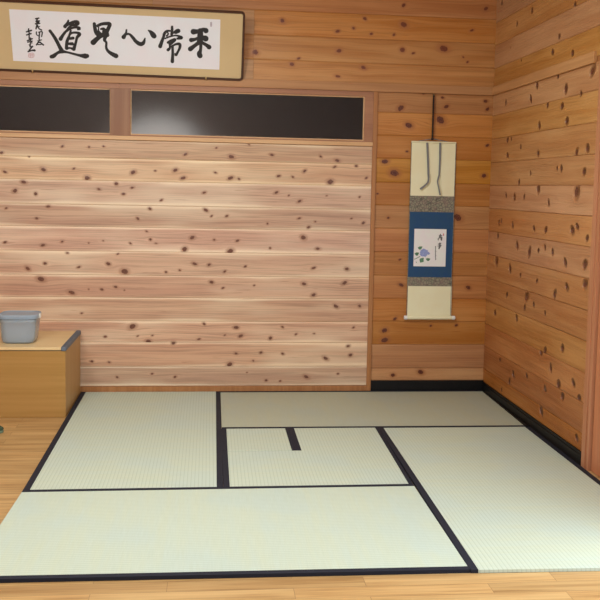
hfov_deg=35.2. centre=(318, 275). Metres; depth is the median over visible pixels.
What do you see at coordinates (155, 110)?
window
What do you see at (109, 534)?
mat
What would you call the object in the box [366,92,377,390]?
trim
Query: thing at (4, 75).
trim
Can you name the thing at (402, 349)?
wall panel
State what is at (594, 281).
trim
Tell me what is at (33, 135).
trim
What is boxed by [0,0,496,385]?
wall
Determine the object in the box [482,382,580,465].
baseboard
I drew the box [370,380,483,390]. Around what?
baseboard
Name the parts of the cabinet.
panel, panel, panel, panel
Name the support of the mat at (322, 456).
on the floor
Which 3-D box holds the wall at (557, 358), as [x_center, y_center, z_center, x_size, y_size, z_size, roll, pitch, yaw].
[1.427,-0.269,2.748,0.060,2.572,6.156,1,5,-7]
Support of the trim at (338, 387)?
attached to the wall at (186, 291)
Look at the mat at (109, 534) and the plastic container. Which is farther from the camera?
the plastic container
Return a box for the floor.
[0,395,599,599]
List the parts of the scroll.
panel, panel, rod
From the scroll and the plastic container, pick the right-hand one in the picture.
the scroll
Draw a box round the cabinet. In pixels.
[0,330,80,417]
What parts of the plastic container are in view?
lid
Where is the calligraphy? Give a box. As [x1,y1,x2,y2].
[0,0,244,80]
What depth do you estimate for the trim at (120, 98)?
5.49 m
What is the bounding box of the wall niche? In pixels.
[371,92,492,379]
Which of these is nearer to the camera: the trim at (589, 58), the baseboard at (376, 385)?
the trim at (589, 58)
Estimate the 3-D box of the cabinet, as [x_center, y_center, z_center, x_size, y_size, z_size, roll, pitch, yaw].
[-1.938,0.533,5.238,1.142,0.382,0.581,1,5,-7]
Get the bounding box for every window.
[0,80,119,134]
[120,83,373,141]
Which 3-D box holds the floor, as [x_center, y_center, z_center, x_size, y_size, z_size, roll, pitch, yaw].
[0.146,1.030,2.651,6.200,0.050,6.412,1,5,-7]
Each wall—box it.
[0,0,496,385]
[483,0,599,450]
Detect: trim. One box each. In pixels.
[0,71,493,95]
[0,133,372,145]
[80,385,365,392]
[110,88,130,135]
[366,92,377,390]
[492,51,596,94]
[581,65,599,470]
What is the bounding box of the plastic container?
[0,310,40,343]
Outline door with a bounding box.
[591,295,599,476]
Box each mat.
[0,484,469,582]
[23,391,222,489]
[220,390,524,428]
[221,428,295,450]
[222,427,412,486]
[379,426,599,572]
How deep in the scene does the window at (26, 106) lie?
5.46 m
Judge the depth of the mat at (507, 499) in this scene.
3.85 m
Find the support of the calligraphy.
attached to the wall at (186, 291)
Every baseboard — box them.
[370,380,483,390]
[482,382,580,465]
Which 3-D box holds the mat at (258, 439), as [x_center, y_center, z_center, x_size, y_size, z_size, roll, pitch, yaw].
[-0.301,0.807,4.640,0.349,0.013,0.410,1,5,-7]
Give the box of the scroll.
[404,93,455,319]
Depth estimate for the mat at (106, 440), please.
4.49 m
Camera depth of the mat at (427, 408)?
5.29 m

